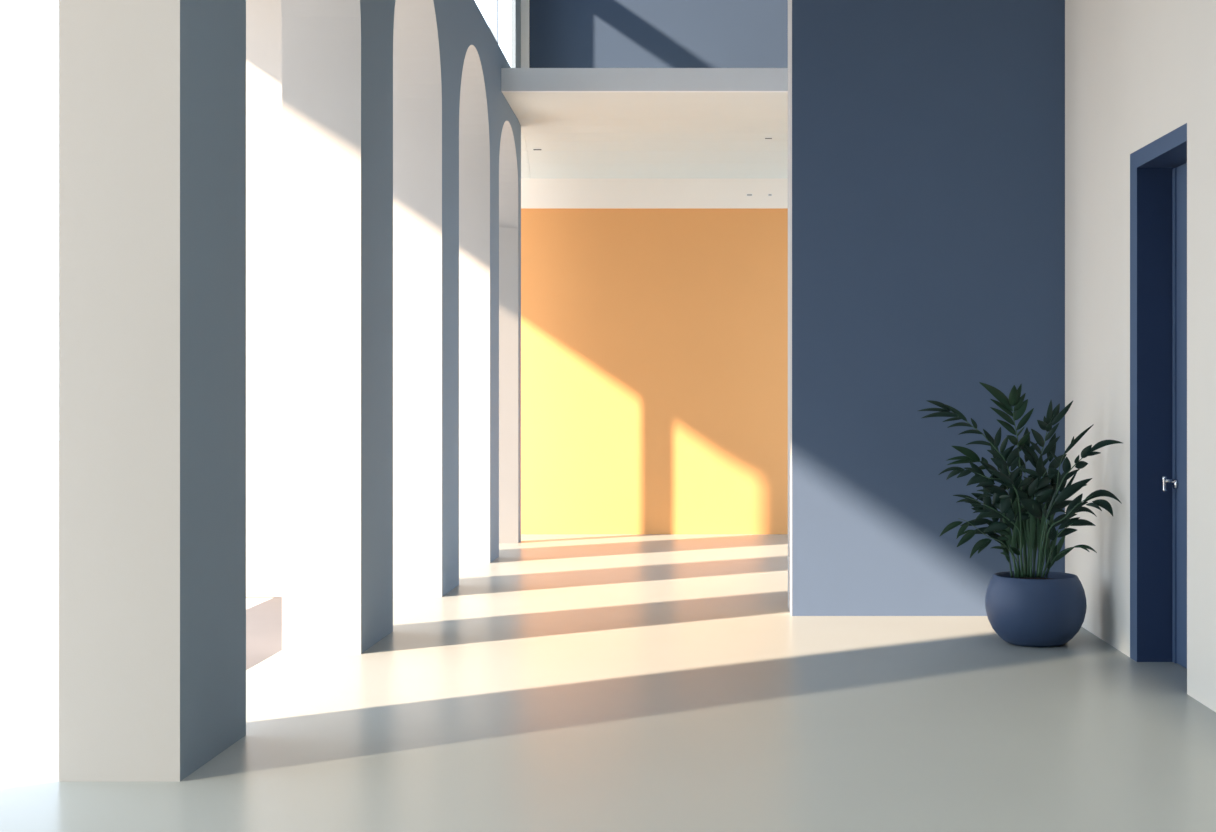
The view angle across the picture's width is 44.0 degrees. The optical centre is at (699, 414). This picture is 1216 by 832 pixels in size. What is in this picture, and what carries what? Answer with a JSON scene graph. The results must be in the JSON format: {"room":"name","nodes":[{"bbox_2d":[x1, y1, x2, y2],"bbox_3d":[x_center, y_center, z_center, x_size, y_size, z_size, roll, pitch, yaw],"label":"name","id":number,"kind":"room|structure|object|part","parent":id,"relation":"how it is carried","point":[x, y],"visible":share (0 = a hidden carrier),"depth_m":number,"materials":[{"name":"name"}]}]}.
{"room":"entrance hall","nodes":[
{"label":"entrance hall","id":0,"kind":"room"},
{"bbox_2d":[246,0,281,596],"bbox_3d":[-2.599,-0.835,9.975,1.001,4.070,0.160,0,0,0],"label":"wall","id":1,"kind":"structure","parent":0,"point":[263,17],"depth_m":9.89,"materials":[{"name":"white paint"}]},
{"bbox_2d":[281,0,520,229],"bbox_3d":[-1.901,-3.050,5.631,0.397,8.500,17.263,0,0,0],"label":"wall","id":2,"kind":"structure","parent":0,"point":[440,63],"depth_m":9.89,"materials":[{"name":"white paint"}]},
{"bbox_2d":[59,0,245,781],"bbox_3d":[-1.901,-0.275,5.266,0.397,2.950,0.714,0,0,0],"label":"pillar","id":3,"kind":"structure","parent":2,"relation":"in","point":[152,93],"depth_m":4.91,"materials":[{"name":"white paint"}]},
{"bbox_2d":[282,66,392,653],"bbox_3d":[-1.901,-0.275,7.923,0.397,2.950,0.785,0,0,0],"label":"pillar","id":4,"kind":"structure","parent":2,"relation":"in","point":[337,121],"depth_m":7.53,"materials":[{"name":"white paint"}]},
{"bbox_2d":[393,150,458,596],"bbox_3d":[-1.901,-0.275,10.244,0.397,2.950,0.698,0,0,0],"label":"pillar","id":5,"kind":"structure","parent":2,"relation":"in","point":[425,182],"depth_m":9.89,"materials":[{"name":"white paint"}]},
{"bbox_2d":[459,199,498,562],"bbox_3d":[-1.901,-0.275,12.429,0.397,2.950,0.544,0,0,0],"label":"pillar","id":6,"kind":"structure","parent":2,"relation":"in","point":[478,218],"depth_m":12.16,"materials":[{"name":"white paint"}]},
{"bbox_2d":[489,0,520,67],"bbox_3d":[-1.772,-5.150,12.779,0.343,4.300,4.356,0,0,-4],"label":"window","id":7,"kind":"structure","parent":2,"relation":"in","point":[493,4],"depth_m":14.07,"materials":[{"name":"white glass"}]},
{"bbox_3d":[-2.046,-5.150,14.900,0.083,4.300,0.080,0,0,0],"label":"post","id":8,"kind":"part","parent":7,"relation":"part of","materials":[{"name":"white paint"}]},
{"bbox_3d":[-1.722,-5.215,14.044,0.040,4.170,0.413,0,0,0],"label":"post","id":9,"kind":"part","parent":7,"relation":"part of","materials":[{"name":"white paint"}]},
{"bbox_2d":[499,227,520,543],"bbox_3d":[-1.882,-0.275,14.042,0.540,2.950,0.179,0,0,-32],"label":"pillar","id":10,"kind":"structure","parent":2,"relation":"in","point":[509,238],"depth_m":14.02,"materials":[{"name":"white paint"}]},
{"bbox_2d":[521,127,529,177],"bbox_3d":[-2.001,-2.671,14.805,0.597,0.595,1.150,0,0,0],"label":"ceiling","id":11,"kind":"structure","parent":0,"point":[525,170],"depth_m":14.88,"materials":[{"name":"paint"}]},
{"bbox_2d":[0,534,1215,831],"bbox_3d":[0.200,1.260,6.190,6.400,0.120,18.380,0,0,0],"label":"floor","id":12,"kind":"structure","parent":0,"point":[565,682],"depth_m":5.78,"materials":[{"name":"concrete"}]},
{"bbox_2d":[918,382,1121,646],"bbox_3d":[1.626,0.513,7.819,1.002,1.373,0.643,0,0,0],"label":"potted plant","id":13,"kind":"object","parent":12,"relation":"on","point":[1025,606],"visible":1,"depth_m":7.78,"materials":[{"name":"green plant"}]},
{"bbox_3d":[1.504,0.410,7.852,0.436,0.888,0.107,0,0,0],"label":"stem","id":14,"kind":"part","parent":13,"relation":"part of","materials":[{"name":"green plant"}]},
{"bbox_3d":[1.494,0.690,7.751,0.354,0.327,0.185,0,0,0],"label":"stem","id":15,"kind":"part","parent":13,"relation":"part of","materials":[{"name":"green plant"}]},
{"bbox_3d":[1.527,0.633,7.762,0.324,0.426,0.127,0,0,0],"label":"stem","id":16,"kind":"part","parent":13,"relation":"part of","materials":[{"name":"green plant"}]},
{"bbox_3d":[1.545,0.565,7.776,0.338,0.569,0.060,0,0,-22],"label":"stem","id":17,"kind":"part","parent":13,"relation":"part of","materials":[{"name":"green plant"}]},
{"bbox_3d":[1.578,0.681,7.864,0.202,0.347,0.009,0,0,-4],"label":"stem","id":18,"kind":"part","parent":13,"relation":"part of","materials":[{"name":"green plant"}]},
{"bbox_3d":[1.632,0.761,7.914,0.039,0.194,0.012,0,0,0],"label":"stem","id":19,"kind":"part","parent":13,"relation":"part of","materials":[{"name":"green plant"}]},
{"bbox_3d":[1.637,0.708,7.847,0.044,0.286,0.012,0,0,0],"label":"stem","id":20,"kind":"part","parent":13,"relation":"part of","materials":[{"name":"green plant"}]},
{"bbox_3d":[1.649,0.606,7.847,0.106,0.492,0.036,0,0,0],"label":"stem","id":21,"kind":"part","parent":13,"relation":"part of","materials":[{"name":"green plant"}]},
{"bbox_3d":[1.688,0.396,7.937,0.072,0.922,0.011,0,0,12],"label":"stem","id":22,"kind":"part","parent":13,"relation":"part of","materials":[{"name":"green plant"}]},
{"bbox_3d":[1.713,0.675,7.835,0.012,0.347,0.012,0,0,-39],"label":"stem","id":23,"kind":"part","parent":13,"relation":"part of","materials":[{"name":"green plant"}]},
{"bbox_3d":[1.727,0.676,7.812,0.018,0.341,0.012,0,0,0],"label":"stem","id":24,"kind":"part","parent":13,"relation":"part of","materials":[{"name":"green plant"}]},
{"bbox_3d":[1.766,0.689,7.905,0.023,0.335,0.012,0,0,0],"label":"stem","id":25,"kind":"part","parent":13,"relation":"part of","materials":[{"name":"green plant"}]},
{"bbox_3d":[1.762,1.020,7.880,0.521,0.360,0.521,0,0,0],"label":"pot","id":26,"kind":"part","parent":13,"relation":"part of","materials":[{"name":"blue ceramic"}]},
{"bbox_3d":[1.765,0.560,7.820,0.118,0.570,0.011,0,0,0],"label":"stem","id":27,"kind":"part","parent":13,"relation":"part of","materials":[{"name":"green plant"}]},
{"bbox_3d":[1.769,0.698,7.828,0.034,0.301,0.012,0,0,0],"label":"stem","id":28,"kind":"part","parent":13,"relation":"part of","materials":[{"name":"green plant"}]},
{"bbox_3d":[1.814,0.426,7.924,0.119,0.857,0.015,0,0,-12],"label":"stem","id":29,"kind":"part","parent":13,"relation":"part of","materials":[{"name":"green plant"}]},
{"bbox_3d":[1.773,0.639,7.682,0.060,0.397,0.126,0,0,0],"label":"stem","id":30,"kind":"part","parent":13,"relation":"part of","materials":[{"name":"green plant"}]},
{"bbox_3d":[1.829,0.501,7.721,0.138,0.681,0.125,0,0,0],"label":"stem","id":31,"kind":"part","parent":13,"relation":"part of","materials":[{"name":"green plant"}]},
{"bbox_3d":[1.839,0.698,7.722,0.130,0.290,0.126,0,0,0],"label":"stem","id":32,"kind":"part","parent":13,"relation":"part of","materials":[{"name":"green plant"}]},
{"bbox_3d":[1.870,0.758,7.711,0.150,0.184,0.184,0,0,0],"label":"stem","id":33,"kind":"part","parent":13,"relation":"part of","materials":[{"name":"green plant"}]},
{"bbox_3d":[1.857,0.509,7.652,0.228,0.661,0.226,0,0,0],"label":"stem","id":34,"kind":"part","parent":13,"relation":"part of","materials":[{"name":"green plant"}]},
{"bbox_3d":[1.862,0.621,7.642,0.217,0.439,0.246,0,0,0],"label":"stem","id":35,"kind":"part","parent":13,"relation":"part of","materials":[{"name":"green plant"}]},
{"bbox_2d":[521,209,787,533],"bbox_3d":[0.500,-0.438,15.230,5.799,3.276,0.300,0,0,0],"label":"wall","id":36,"kind":"structure","parent":0,"point":[654,342],"depth_m":15.08,"materials":[{"name":"orange paint"}]},
{"bbox_2d":[521,178,787,208],"bbox_3d":[0.500,-2.224,15.215,5.799,0.297,0.330,0,0,0],"label":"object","id":37,"kind":"structure","parent":36,"relation":"attached to","point":[536,193],"depth_m":15.05,"materials":[{"name":"beige paint"}]},
{"bbox_2d":[529,0,787,67],"bbox_3d":[0.689,-5.145,14.855,4.781,4.310,1.050,0,0,0],"label":"wall","id":38,"kind":"structure","parent":0,"point":[562,33],"depth_m":14.33,"materials":[{"name":"blue paint"}]},
{"bbox_2d":[521,0,528,67],"bbox_3d":[-1.666,-5.145,14.290,0.072,4.310,0.080,0,0,0],"label":"trim","id":39,"kind":"structure","parent":38,"relation":"attached to","point":[524,3],"depth_m":14.25,"materials":[{"name":"grey paint"}]},
{"bbox_2d":[788,0,1064,615],"bbox_3d":[1.514,-3.050,9.172,1.930,8.500,0.435,0,0,0],"label":"wall partition","id":40,"kind":"structure","parent":0,"point":[926,138],"depth_m":8.95,"materials":[{"name":"blue paint"}]},
{"bbox_2d":[501,68,787,177],"bbox_3d":[0.375,-2.671,14.105,4.150,0.595,2.550,0,0,0],"label":"ceiling","id":41,"kind":"structure","parent":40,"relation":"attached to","point":[585,122],"depth_m":14.02,"materials":[{"name":"paint"}]},
{"bbox_2d":[1065,0,1215,711],"bbox_3d":[2.202,-3.050,2.978,0.450,8.500,11.977,0,0,2],"label":"wall","id":42,"kind":"structure","parent":0,"point":[1137,72],"depth_m":7.61,"materials":[{"name":"beige paint"}]},
{"bbox_2d":[1130,123,1186,668],"bbox_3d":[2.223,-0.045,6.936,0.225,2.490,0.978,0,0,2],"label":"door","id":43,"kind":"structure","parent":42,"relation":"in","point":[1158,169],"depth_m":7.29,"materials":[{"name":"blue paint"}]},
{"bbox_3d":[2.258,0.331,7.215,0.070,0.073,0.048,0,0,0],"label":"handle","id":44,"kind":"part","parent":43,"relation":"part of","materials":[{"name":"metal"}]},
{"label":"outside","id":45,"kind":"structure","parent":0,"visible":0},
{"bbox_2d":[0,441,273,694],"bbox_3d":[0.000,1.262,15.000,120.000,0.116,110.000,0,0,0],"label":"ground","id":46,"kind":"structure","parent":45,"point":[29,470],"depth_m":11.84,"materials":[{"name":"white"}]},
{"bbox_2d":[246,597,281,669],"bbox_3d":[-2.468,1.250,8.240,0.664,0.100,3.280,0,0,0],"label":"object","id":47,"kind":"object","parent":46,"relation":"on","point":[263,620],"visible":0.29,"depth_m":8.31,"materials":[{"name":"grey stone"}]}
]}

